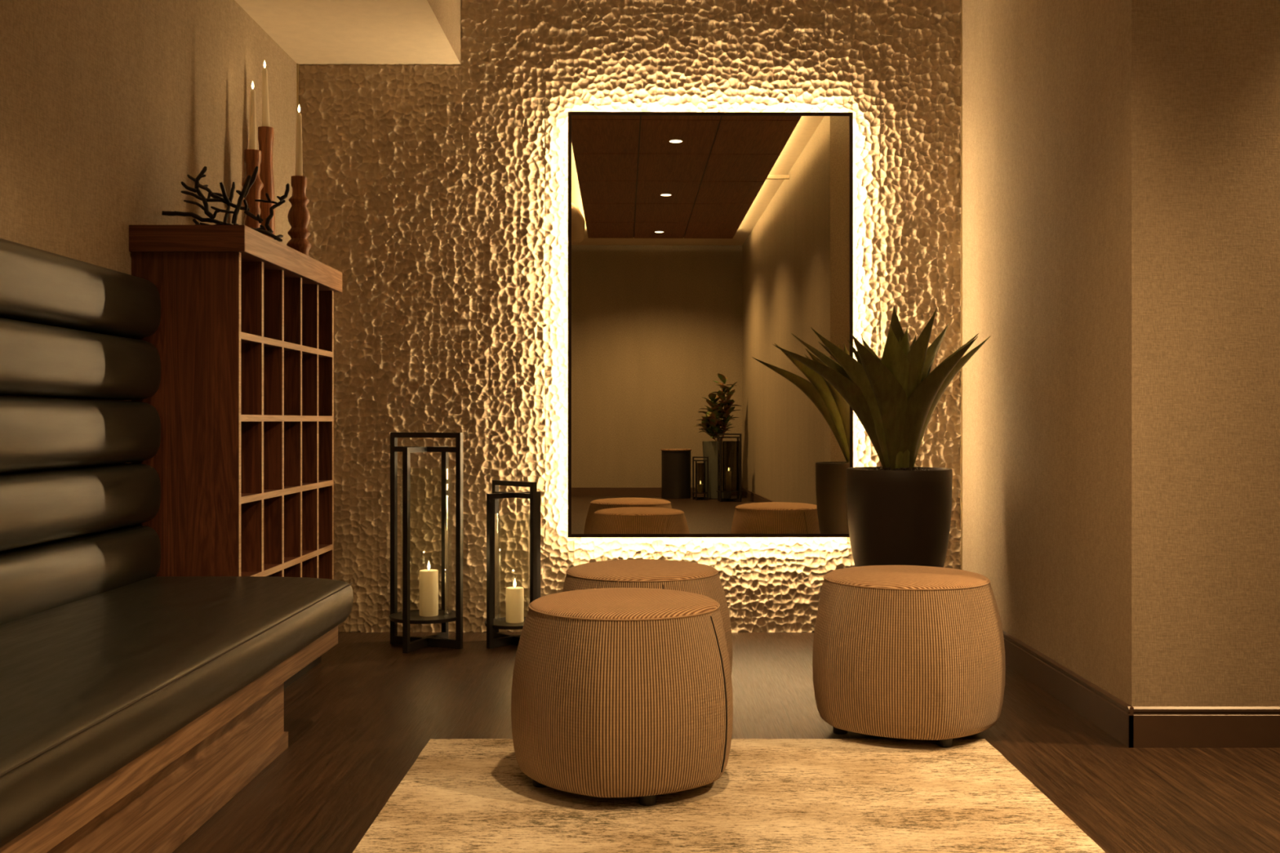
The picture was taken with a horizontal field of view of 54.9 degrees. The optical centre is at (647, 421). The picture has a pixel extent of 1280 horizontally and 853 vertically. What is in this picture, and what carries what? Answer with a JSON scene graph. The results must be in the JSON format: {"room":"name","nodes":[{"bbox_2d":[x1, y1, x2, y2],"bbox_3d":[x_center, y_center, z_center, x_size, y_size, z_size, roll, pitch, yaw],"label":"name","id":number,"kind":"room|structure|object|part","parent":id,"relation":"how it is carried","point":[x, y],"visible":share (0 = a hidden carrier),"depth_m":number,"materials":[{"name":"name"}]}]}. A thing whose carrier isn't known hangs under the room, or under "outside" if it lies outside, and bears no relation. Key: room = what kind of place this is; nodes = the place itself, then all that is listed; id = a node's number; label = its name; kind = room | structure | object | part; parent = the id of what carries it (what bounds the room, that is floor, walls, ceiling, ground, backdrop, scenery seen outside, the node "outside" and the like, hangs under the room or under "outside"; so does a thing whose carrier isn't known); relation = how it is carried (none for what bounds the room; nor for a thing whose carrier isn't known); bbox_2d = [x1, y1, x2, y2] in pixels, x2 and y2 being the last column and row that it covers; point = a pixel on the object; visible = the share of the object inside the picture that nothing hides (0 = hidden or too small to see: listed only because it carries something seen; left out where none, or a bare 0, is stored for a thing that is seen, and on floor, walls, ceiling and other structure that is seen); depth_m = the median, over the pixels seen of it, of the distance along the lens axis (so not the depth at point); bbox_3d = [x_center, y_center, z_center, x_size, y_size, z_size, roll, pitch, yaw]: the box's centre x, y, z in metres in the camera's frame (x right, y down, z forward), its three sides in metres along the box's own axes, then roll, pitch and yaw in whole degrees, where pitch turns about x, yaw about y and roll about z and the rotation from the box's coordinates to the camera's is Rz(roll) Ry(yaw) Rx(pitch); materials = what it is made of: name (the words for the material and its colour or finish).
{"room":"spa waiting area","nodes":[
{"label":"spa waiting area","id":0,"kind":"room"},
{"bbox_2d":[0,0,296,472],"bbox_3d":[-1.628,-0.870,-0.719,0.100,3.640,12.762,0,0,0],"label":"wall","id":1,"kind":"structure","parent":0,"point":[107,107],"depth_m":3.71,"materials":[{"name":"beige paint"}]},
{"bbox_2d":[296,63,299,114],"bbox_3d":[-1.575,-0.329,5.551,0.006,2.557,0.022,0,0,0],"label":"trim","id":2,"kind":"structure","parent":1,"relation":"attached to","point":[297,64],"depth_m":5.54,"materials":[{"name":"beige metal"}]},
{"bbox_2d":[235,0,461,64],"bbox_3d":[-1.210,-2.148,2.930,0.735,1.083,5.261,0,0,0],"label":"ceiling","id":3,"kind":"structure","parent":0,"point":[310,32],"depth_m":5.10,"materials":[{"name":"beige paint"}]},
{"bbox_2d":[298,0,962,632],"bbox_3d":[-0.083,-0.870,5.551,2.990,3.640,0.031,0,0,0],"label":"wall","id":4,"kind":"structure","parent":0,"point":[437,194],"depth_m":5.55,"materials":[{"name":"stone"}]},
{"bbox_2d":[568,111,853,537],"bbox_3d":[0.277,-0.427,5.502,1.262,1.882,0.097,0,0,-1],"label":"wall mirror","id":5,"kind":"object","parent":4,"relation":"attached to","point":[699,242],"visible":0.86,"depth_m":5.46,"materials":[{"name":"clear mirror"}]},
{"bbox_2d":[960,0,962,569],"bbox_3d":[1.409,-0.870,5.551,0.005,3.640,0.022,0,0,0],"label":"trim","id":6,"kind":"structure","parent":4,"relation":"attached to","point":[961,23],"depth_m":5.54,"materials":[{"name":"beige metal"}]},
{"bbox_2d":[172,631,1279,852],"bbox_3d":[1.511,1.000,-0.719,6.378,0.100,12.762,0,0,0],"label":"floor","id":7,"kind":"structure","parent":0,"point":[357,722],"depth_m":3.51,"materials":[{"name":"brown wood"}]},
{"bbox_2d":[0,238,353,852],"bbox_3d":[-1.230,0.260,1.220,0.689,1.380,5.040,0,0,0],"label":"bench","id":8,"kind":"object","parent":7,"relation":"on","point":[136,704],"visible":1,"depth_m":2.93,"materials":[{"name":"black leather"}]},
{"bbox_2d":[0,576,353,848],"bbox_3d":[-1.223,0.534,1.220,0.674,0.139,5.040,0,0,0],"label":"seat cushion","id":9,"kind":"object","parent":8,"relation":"on","point":[93,681],"depth_m":2.48,"materials":[{"name":"black leather"}]},
{"bbox_2d":[128,224,342,688],"bbox_3d":[-1.401,0.177,4.345,0.352,1.546,1.196,0,0,0],"label":"cabinet","id":10,"kind":"object","parent":7,"relation":"on","point":[243,401],"visible":0.7,"depth_m":3.77,"materials":[{"name":"brown wood"}]},
{"bbox_3d":[-1.413,0.157,3.775,0.328,1.346,0.019,0,0,0],"label":"panel","id":11,"kind":"part","parent":10,"relation":"part of","materials":[{"name":"brown wood"}]},
{"bbox_2d":[161,166,289,241],"bbox_3d":[-1.379,-0.720,4.041,0.401,0.246,0.101,0,0,-22],"label":"sculpture","id":12,"kind":"object","parent":10,"relation":"on","point":[216,197],"visible":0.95,"depth_m":4.04,"materials":[{"name":"black metal"}]},
{"bbox_2d":[241,149,263,228],"bbox_3d":[-1.500,-0.812,4.680,0.078,0.431,0.078,0,0,30],"label":"candlestick","id":13,"kind":"object","parent":10,"relation":"on","point":[252,157],"visible":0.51,"depth_m":4.66,"materials":[{"name":"brown wood"}]},
{"bbox_2d":[248,80,256,149],"bbox_3d":[-1.500,-1.159,4.680,0.029,0.264,0.029,0,0,0],"label":"taper candle","id":14,"kind":"object","parent":13,"relation":"on","point":[252,120],"visible":1,"depth_m":4.67,"materials":[{"name":"white wax"}]},
{"bbox_2d":[257,126,275,239],"bbox_3d":[-1.508,-0.878,4.868,0.082,0.563,0.082,0,0,0],"label":"candlestick","id":15,"kind":"object","parent":10,"relation":"on","point":[265,134],"visible":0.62,"depth_m":4.84,"materials":[{"name":"brown wood"}]},
{"bbox_2d":[262,61,269,126],"bbox_3d":[-1.511,-1.291,4.868,0.029,0.266,0.029,-1,0,0],"label":"taper candle","id":16,"kind":"object","parent":15,"relation":"on","point":[265,109],"visible":1,"depth_m":4.86,"materials":[{"name":"white wax"}]},
{"bbox_2d":[240,544,330,576],"bbox_3d":[-1.408,0.497,4.331,0.316,0.021,1.094,0,0,0],"label":"shelf","id":17,"kind":"object","parent":10,"relation":"attached to","point":[272,566],"depth_m":4.32,"materials":[{"name":"brown wood"}]},
{"bbox_2d":[240,480,330,497],"bbox_3d":[-1.408,0.243,4.331,0.316,0.021,1.094,0,0,0],"label":"shelf","id":18,"kind":"object","parent":10,"relation":"attached to","point":[290,488],"depth_m":4.37,"materials":[{"name":"brown wood"}]},
{"bbox_2d":[240,338,331,357],"bbox_3d":[-1.408,-0.264,4.331,0.316,0.021,1.094,0,0,0],"label":"shelf","id":19,"kind":"object","parent":10,"relation":"attached to","point":[289,347],"depth_m":4.37,"materials":[{"name":"brown wood"}]},
{"bbox_2d":[286,175,311,256],"bbox_3d":[-1.290,-0.750,4.560,0.089,0.308,0.089,0,0,0],"label":"candlestick","id":20,"kind":"object","parent":10,"relation":"on","point":[299,215],"visible":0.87,"depth_m":4.53,"materials":[{"name":"brown wood"}]},
{"bbox_2d":[295,104,302,175],"bbox_3d":[-1.290,-1.038,4.560,0.026,0.268,0.026,0,0,0],"label":"taper candle","id":21,"kind":"object","parent":20,"relation":"on","point":[299,157],"visible":1,"depth_m":4.55,"materials":[{"name":"white wax"}]},
{"bbox_3d":[-1.413,0.157,4.888,0.328,1.346,0.019,0,0,0],"label":"panel","id":22,"kind":"part","parent":10,"relation":"part of","materials":[{"name":"brown wood"}]},
{"bbox_2d":[389,432,462,653],"bbox_3d":[-0.936,0.499,5.205,0.306,0.902,0.306,0,0,-12],"label":"lantern","id":23,"kind":"object","parent":7,"relation":"on","point":[410,643],"visible":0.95,"depth_m":5.15,"materials":[{"name":"black paint"}]},
{"bbox_2d":[389,609,457,624],"bbox_3d":[-0.936,0.825,5.205,0.306,0.015,0.306,0,0,20],"label":"tray","id":24,"kind":"object","parent":23,"relation":"on","point":[444,615],"depth_m":5.13,"materials":[{"name":"black paint"}]},
{"bbox_3d":[-0.936,0.529,5.205,0.022,0.842,0.338,0,0,20],"label":"frame","id":25,"kind":"part","parent":23,"relation":"part of","materials":[{"name":"black paint"}]},
{"bbox_2d":[419,560,438,617],"bbox_3d":[-0.925,0.704,5.205,0.079,0.230,0.079,0,0,0],"label":"pillar candle","id":26,"kind":"object","parent":23,"relation":"on","point":[428,578],"visible":1,"depth_m":5.17,"materials":[{"name":"white wax"}]},
{"bbox_2d":[484,480,540,648],"bbox_3d":[-0.570,0.603,5.250,0.250,0.695,0.250,0,0,-12],"label":"lantern","id":27,"kind":"object","parent":7,"relation":"on","point":[493,623],"visible":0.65,"depth_m":5.16,"materials":[{"name":"black paint"}]},
{"bbox_2d":[484,617,525,629],"bbox_3d":[-0.570,0.860,5.250,0.250,0.015,0.250,0,0,45],"label":"tray","id":28,"kind":"object","parent":27,"relation":"on","point":[498,623],"depth_m":5.16,"materials":[{"name":"black paint"}]},
{"bbox_2d":[506,578,524,623],"bbox_3d":[-0.567,0.762,5.250,0.076,0.185,0.076,0,0,0],"label":"pillar candle","id":29,"kind":"object","parent":27,"relation":"on","point":[514,595],"visible":1,"depth_m":5.22,"materials":[{"name":"white wax"}]},
{"bbox_2d":[562,559,732,672],"bbox_3d":[-0.017,0.709,4.043,0.575,0.483,0.582,0,0,-15],"label":"pouf","id":30,"kind":"object","parent":7,"relation":"on","point":[679,575],"visible":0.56,"depth_m":3.91,"materials":[{"name":"beige fabric"}]},
{"bbox_3d":[-0.019,0.482,4.050,0.495,0.031,0.495,0,0,-15],"label":"seat","id":31,"kind":"part","parent":30,"relation":"part of","materials":[{"name":"beige fabric"}]},
{"bbox_2d":[352,738,1105,852],"bbox_3d":[0.176,0.944,2.404,1.645,0.010,2.511,0,0,0],"label":"rug","id":32,"kind":"object","parent":7,"relation":"on","point":[459,795],"visible":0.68,"depth_m":2.99,"materials":[{"name":"beige carpet"}]},
{"bbox_2d":[511,587,733,806],"bbox_3d":[-0.055,0.697,3.236,0.582,0.483,0.575,0,0,29],"label":"pouf","id":33,"kind":"object","parent":32,"relation":"on","point":[617,692],"visible":1,"depth_m":3.01,"materials":[{"name":"beige fabric"}]},
{"bbox_3d":[-0.062,0.471,3.240,0.495,0.031,0.495,0,0,29],"label":"seat","id":34,"kind":"part","parent":33,"relation":"part of","materials":[{"name":"beige fabric"}]},
{"bbox_2d":[812,564,1005,746],"bbox_3d":[0.793,0.697,3.787,0.575,0.483,0.582,0,0,27],"label":"pouf","id":35,"kind":"object","parent":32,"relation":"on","point":[900,651],"visible":1,"depth_m":3.55,"materials":[{"name":"beige fabric"}]},
{"bbox_3d":[0.790,0.471,3.780,0.495,0.031,0.495,0,0,27],"label":"seat","id":36,"kind":"part","parent":35,"relation":"part of","materials":[{"name":"beige fabric"}]},
{"bbox_2d":[773,304,991,567],"bbox_3d":[0.946,0.232,5.019,0.893,1.436,0.484,0,0,0],"label":"agave","id":37,"kind":"object","parent":7,"relation":"on","point":[899,513],"visible":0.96,"depth_m":4.92,"materials":[{"name":"green plant"}]},
{"bbox_2d":[846,466,952,567],"bbox_3d":[1.023,0.572,5.030,0.424,0.757,0.424,0,0,0],"label":"pot","id":38,"kind":"object","parent":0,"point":[896,515],"depth_m":4.86,"materials":[{"name":"black ceramic"}]},
{"bbox_2d":[962,0,1279,706],"bbox_3d":[3.056,-0.870,4.631,3.288,3.640,2.062,0,0,0],"label":"wall","id":39,"kind":"structure","parent":0,"point":[1121,158],"depth_m":3.60,"materials":[{"name":"beige paint"}]},
{"bbox_2d":[1002,630,1133,747],"bbox_3d":[1.405,0.891,4.559,0.014,0.118,1.946,0,0,0],"label":"baseboard","id":40,"kind":"structure","parent":39,"relation":"attached to","point":[1100,707],"depth_m":4.06,"materials":[{"name":"brown wood"}]},
{"bbox_2d":[1127,706,1279,747],"bbox_3d":[2.999,0.891,3.593,3.202,0.118,0.014,0,0,0],"label":"baseboard","id":41,"kind":"structure","parent":39,"relation":"attached to","point":[1154,726],"depth_m":3.59,"materials":[{"name":"brown wood"}]}
]}

